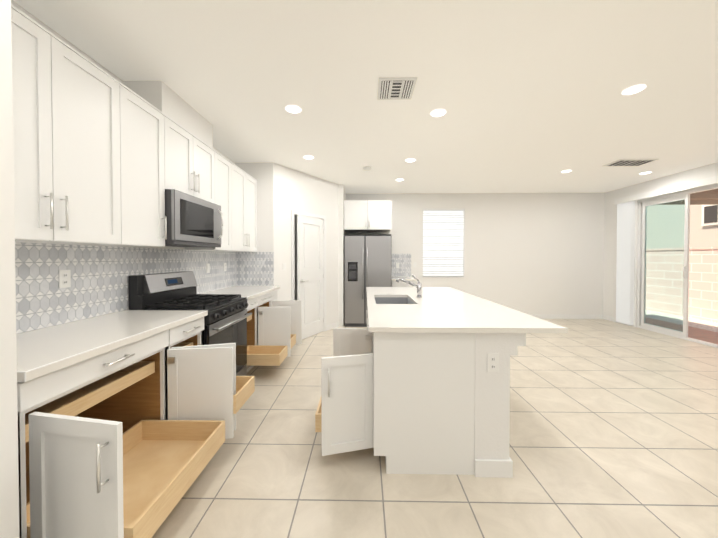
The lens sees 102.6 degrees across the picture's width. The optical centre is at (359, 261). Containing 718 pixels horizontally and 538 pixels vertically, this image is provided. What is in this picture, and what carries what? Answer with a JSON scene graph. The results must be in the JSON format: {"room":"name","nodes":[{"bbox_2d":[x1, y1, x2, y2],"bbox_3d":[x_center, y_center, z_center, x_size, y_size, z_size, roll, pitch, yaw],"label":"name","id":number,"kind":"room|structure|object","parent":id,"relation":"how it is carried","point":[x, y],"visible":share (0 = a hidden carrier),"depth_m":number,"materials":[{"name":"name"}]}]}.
{"room":"kitchen","nodes":[
{"label":"kitchen","id":0,"kind":"room"},
{"bbox_2d":[0,0,19,537],"bbox_3d":[-1.521,-0.046,0.880,0.770,2.740,0.145,0,1,1],"label":"wall","id":1,"kind":"structure","parent":0,"point":[9,499],"depth_m":0.93,"materials":[{"name":"paint"}]},
{"bbox_2d":[11,0,234,332],"bbox_3d":[-1.945,-0.061,2.080,0.120,2.740,8.810,0,1,1],"label":"wall","id":2,"kind":"structure","parent":0,"point":[26,12],"depth_m":1.93,"materials":[{"name":"paint"}]},
{"bbox_2d":[11,4,130,246],"bbox_3d":[-1.729,-0.632,1.497,0.325,1.056,0.883,0,1,1],"label":"upper cabinet","id":3,"kind":"object","parent":2,"relation":"attached to","point":[102,157],"depth_m":1.54,"materials":[{"name":"white wood"}]},
{"bbox_2d":[15,242,234,333],"bbox_3d":[-1.872,0.134,2.621,0.008,0.504,3.310,0,1,1],"label":"tile backsplash","id":4,"kind":"structure","parent":2,"relation":"attached to","point":[100,275],"depth_m":1.99,"materials":[{"name":"tile"}]},
{"bbox_2d":[59,270,70,287],"bbox_3d":[-1.877,0.112,1.831,0.008,0.114,0.070,0,1,1],"label":"outlet","id":5,"kind":"object","parent":4,"relation":"attached to","point":[64,278],"depth_m":1.83,"materials":[{"name":"plastic"}]},
{"bbox_2d":[206,264,209,272],"bbox_3d":[-1.848,0.085,3.506,0.008,0.114,0.070,0,1,1],"label":"outlet","id":6,"kind":"object","parent":4,"relation":"attached to","point":[207,265],"depth_m":3.50,"materials":[{"name":"plastic"}]},
{"bbox_2d":[131,90,174,246],"bbox_3d":[-1.719,-0.640,2.086,0.325,1.056,0.535,0,1,1],"label":"upper cabinet","id":7,"kind":"object","parent":2,"relation":"attached to","point":[150,127],"depth_m":2.13,"materials":[{"name":"white wood"}]},
{"bbox_2d":[171,119,218,204],"bbox_3d":[-1.709,-0.880,2.673,0.325,0.591,0.771,0,1,1],"label":"upper cabinet","id":8,"kind":"object","parent":2,"relation":"attached to","point":[192,160],"depth_m":2.64,"materials":[{"name":"white wood"}]},
{"bbox_2d":[165,189,222,246],"bbox_3d":[-1.644,-0.363,2.679,0.456,0.437,0.750,0,1,1],"label":"microwave","id":9,"kind":"object","parent":8,"relation":"attached to","point":[192,221],"visible":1,"depth_m":2.54,"materials":[{"name":"silver metal"}]},
{"bbox_2d":[185,150,234,251],"bbox_3d":[-1.699,-0.655,3.248,0.325,1.056,0.500,0,1,1],"label":"upper cabinet","id":10,"kind":"object","parent":2,"relation":"attached to","point":[224,168],"depth_m":3.33,"materials":[{"name":"white wood"}]},
{"bbox_2d":[235,165,256,251],"bbox_3d":[-1.689,-0.663,3.821,0.325,1.056,0.885,0,1,1],"label":"upper cabinet","id":11,"kind":"object","parent":2,"relation":"attached to","point":[245,184],"depth_m":3.84,"materials":[{"name":"white wood"}]},
{"bbox_2d":[235,252,273,285],"bbox_3d":[-1.547,0.112,4.270,0.540,0.504,0.003,0,1,1],"label":"tile backsplash","id":12,"kind":"structure","parent":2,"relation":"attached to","point":[251,268],"depth_m":4.27,"materials":[{"name":"tile"}]},
{"bbox_2d":[123,81,212,147],"bbox_3d":[-1.720,-1.303,2.668,0.310,0.273,0.765,0,1,1],"label":"soffit","id":13,"kind":"structure","parent":0,"point":[164,98],"depth_m":2.44,"materials":[{"name":"paint"}]},
{"bbox_2d":[235,162,345,326],"bbox_3d":[-0.906,-0.102,5.182,0.556,2.740,2.578,1,1,36],"label":"wall","id":14,"kind":"structure","parent":0,"point":[283,192],"depth_m":4.54,"materials":[{"name":"paint"}]},
{"bbox_2d":[291,210,325,339],"bbox_3d":[-0.870,0.228,4.891,0.518,2.088,0.703,0,1,1],"label":"door","id":15,"kind":"structure","parent":14,"relation":"attached to","point":[311,261],"depth_m":4.84,"materials":[{"name":"paint"}]},
{"bbox_2d":[326,322,338,330],"bbox_3d":[-0.510,1.218,5.388,0.205,0.095,0.301,0,1,1],"label":"baseboard","id":16,"kind":"structure","parent":14,"relation":"attached to","point":[328,327],"depth_m":5.38,"materials":[{"name":"paint"}]},
{"bbox_2d":[13,0,717,193],"bbox_3d":[1.669,-1.480,1.999,7.510,0.100,8.970,0,1,1],"label":"ceiling","id":17,"kind":"structure","parent":0,"point":[527,96],"depth_m":2.27,"materials":[{"name":"paint"}]},
{"bbox_2d":[285,105,301,113],"bbox_3d":[-0.628,-1.436,2.720,0.151,0.006,0.151,0,1,-5],"label":"recessed light","id":18,"kind":"object","parent":17,"relation":"in","point":[295,109],"depth_m":2.71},
{"bbox_2d":[303,155,313,158],"bbox_3d":[-0.715,-1.453,4.026,0.151,0.006,0.151,-1,1,-38],"label":"recessed light","id":19,"kind":"object","parent":17,"relation":"in","point":[307,156],"depth_m":4.02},
{"bbox_2d":[377,77,416,99],"bbox_3d":[0.295,-1.417,2.338,0.296,0.034,0.309,0,1,1],"label":"ceiling vent","id":20,"kind":"object","parent":17,"relation":"in","point":[395,88],"depth_m":2.36,"materials":[{"name":"metal"}]},
{"bbox_2d":[405,158,415,161],"bbox_3d":[0.731,-1.455,4.147,0.151,0.006,0.151,0,1,-5],"label":"recessed light","id":21,"kind":"object","parent":17,"relation":"in","point":[411,159],"depth_m":4.14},
{"bbox_2d":[430,109,445,116],"bbox_3d":[0.762,-1.437,2.789,0.151,0.006,0.151,0,1,-5],"label":"recessed light","id":22,"kind":"object","parent":17,"relation":"in","point":[438,112],"depth_m":2.78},
{"bbox_2d":[602,159,658,166],"bbox_3d":[3.898,-1.441,4.166,0.556,0.034,0.312,0,1,1],"label":"ceiling vent","id":23,"kind":"object","parent":17,"relation":"in","point":[621,162],"depth_m":4.21,"materials":[{"name":"metal"}]},
{"bbox_2d":[621,84,645,94],"bbox_3d":[2.291,-1.432,2.404,0.151,0.006,0.151,-1,1,-35],"label":"recessed light","id":24,"kind":"object","parent":17,"relation":"in","point":[637,88],"depth_m":2.39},
{"bbox_2d":[391,277,415,286],"bbox_3d":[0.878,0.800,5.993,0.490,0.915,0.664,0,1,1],"label":"countertop","id":25,"kind":"structure","parent":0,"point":[394,283],"depth_m":5.70,"materials":[{"name":"white stone"}]},
{"bbox_2d":[152,319,717,537],"bbox_3d":[1.669,1.359,2.036,7.510,0.100,8.970,0,1,1],"label":"floor","id":26,"kind":"structure","parent":0,"point":[613,429],"depth_m":1.85,"materials":[{"name":"tile"}]},
{"bbox_2d":[129,271,251,375],"bbox_3d":[-1.496,0.706,2.689,0.718,1.190,0.748,0,1,1],"label":"range","id":27,"kind":"object","parent":26,"relation":"on","point":[225,319],"visible":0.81,"depth_m":2.58,"materials":[{"name":"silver metal"}]},
{"bbox_2d":[224,286,279,353],"bbox_3d":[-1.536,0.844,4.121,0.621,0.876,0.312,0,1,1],"label":"base cabinet","id":28,"kind":"object","parent":26,"relation":"on","point":[263,326],"depth_m":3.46,"materials":[{"name":"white wood"}]},
{"bbox_2d":[344,234,391,326],"bbox_3d":[0.163,0.366,5.875,0.905,1.785,0.841,0,1,1],"label":"fridge","id":29,"kind":"object","parent":26,"relation":"on","point":[367,260],"visible":0.92,"depth_m":5.51,"materials":[{"name":"silver metal"}]},
{"bbox_2d":[315,287,525,477],"bbox_3d":[0.375,0.856,2.911,1.310,0.885,2.324,0,1,1],"label":"kitchen island","id":30,"kind":"object","parent":26,"relation":"on","point":[415,379],"depth_m":1.77,"materials":[{"name":"white wood"}]},
{"bbox_2d":[367,303,566,334],"bbox_3d":[0.654,0.408,2.159,1.185,0.030,0.876,0,1,1],"label":"island countertop","id":31,"kind":"structure","parent":30,"relation":"on","point":[383,318],"depth_m":1.92,"materials":[{"name":"white stone"}]},
{"bbox_2d":[294,193,603,314],"bbox_3d":[1.805,-0.117,6.361,7.230,2.740,0.120,0,1,1],"label":"wall","id":32,"kind":"structure","parent":0,"point":[534,253],"depth_m":6.27,"materials":[{"name":"paint"}]},
{"bbox_2d":[344,200,390,232],"bbox_3d":[0.163,-0.917,5.963,0.930,0.580,0.704,0,1,1],"label":"upper cabinet","id":33,"kind":"object","parent":32,"relation":"attached to","point":[367,216],"visible":1,"depth_m":5.66,"materials":[{"name":"white wood"}]},
{"bbox_2d":[391,254,410,276],"bbox_3d":[0.884,0.085,6.315,0.490,0.504,0.008,0,1,1],"label":"tile backsplash","id":34,"kind":"structure","parent":32,"relation":"attached to","point":[404,260],"depth_m":6.31,"materials":[{"name":"tile"}]},
{"bbox_2d":[422,208,463,276],"bbox_3d":[1.839,-0.407,6.336,0.940,1.520,0.120,0,1,1],"label":"window blinds","id":35,"kind":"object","parent":32,"relation":"in","point":[439,224],"depth_m":6.33,"materials":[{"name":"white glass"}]},
{"bbox_2d":[528,314,602,318],"bbox_3d":[3.268,1.206,6.287,4.240,0.095,0.012,0,1,1],"label":"baseboard","id":36,"kind":"structure","parent":32,"relation":"attached to","point":[540,316],"depth_m":6.26,"materials":[{"name":"paint"}]},
{"bbox_2d":[603,162,717,326],"bbox_3d":[5.283,-0.059,1.895,0.120,2.740,8.690,0,1,1],"label":"wall","id":37,"kind":"structure","parent":0,"point":[610,238],"depth_m":5.92,"materials":[{"name":"paint"}]},
{"bbox_2d":[603,315,618,322],"bbox_3d":[5.288,1.209,6.053,0.012,0.095,0.370,0,1,1],"label":"baseboard","id":38,"kind":"structure","parent":37,"relation":"attached to","point":[605,317],"depth_m":6.07,"materials":[{"name":"paint"}]},
{"bbox_2d":[615,176,717,324],"bbox_3d":[5.214,-0.005,4.838,0.110,2.475,2.030,0,1,1],"label":"vertical blinds","id":39,"kind":"object","parent":37,"relation":"attached to","point":[625,260],"visible":1,"depth_m":5.57,"materials":[{"name":"paint"}]},
{"bbox_2d":[637,183,717,347],"bbox_3d":[5.316,0.055,4.682,0.110,2.440,1.620,0,1,1],"label":"sliding glass door","id":40,"kind":"structure","parent":37,"relation":"in","point":[644,203],"depth_m":5.03,"materials":[{"name":"clear glass"}]},
{"bbox_2d":[659,189,717,204],"bbox_3d":[6.449,-1.217,2.485,2.170,0.200,7.300,0,1,1],"label":"canopy","id":41,"kind":"object","parent":37,"relation":"attached to","point":[709,197],"visible":0.21,"depth_m":5.77,"materials":[{"name":"brown wood"}]},
{"label":"outside","id":42,"kind":"structure","parent":0,"visible":0},
{"bbox_2d":[645,310,717,331],"bbox_3d":[4.077,1.395,3.911,19.860,0.100,20.000,0,1,1],"label":"ground","id":43,"kind":"structure","parent":42,"point":[704,324],"depth_m":6.37,"materials":[{"name":"white concrete"}]},
{"bbox_2d":[424,247,717,322],"bbox_3d":[0.965,0.546,2.653,13.680,1.630,17.400,0,1,1],"label":"blocks","id":44,"kind":"object","parent":43,"relation":"on","point":[703,284],"depth_m":6.82},
{"bbox_2d":[645,317,717,343],"bbox_3d":[5.920,1.347,2.628,1.130,0.030,9.500,0,1,1],"label":"pavers","id":45,"kind":"object","parent":43,"relation":"on","point":[703,335],"depth_m":5.31,"materials":[{"name":"red brick"}]},
{"bbox_2d":[646,205,717,248],"bbox_3d":[11.024,-1.946,4.747,10.000,6.560,22.000,0,1,1],"label":"neighbouring house","id":46,"kind":"structure","parent":43,"relation":"on","point":[703,225],"depth_m":9.05,"materials":[{"name":"paint"}]}
]}

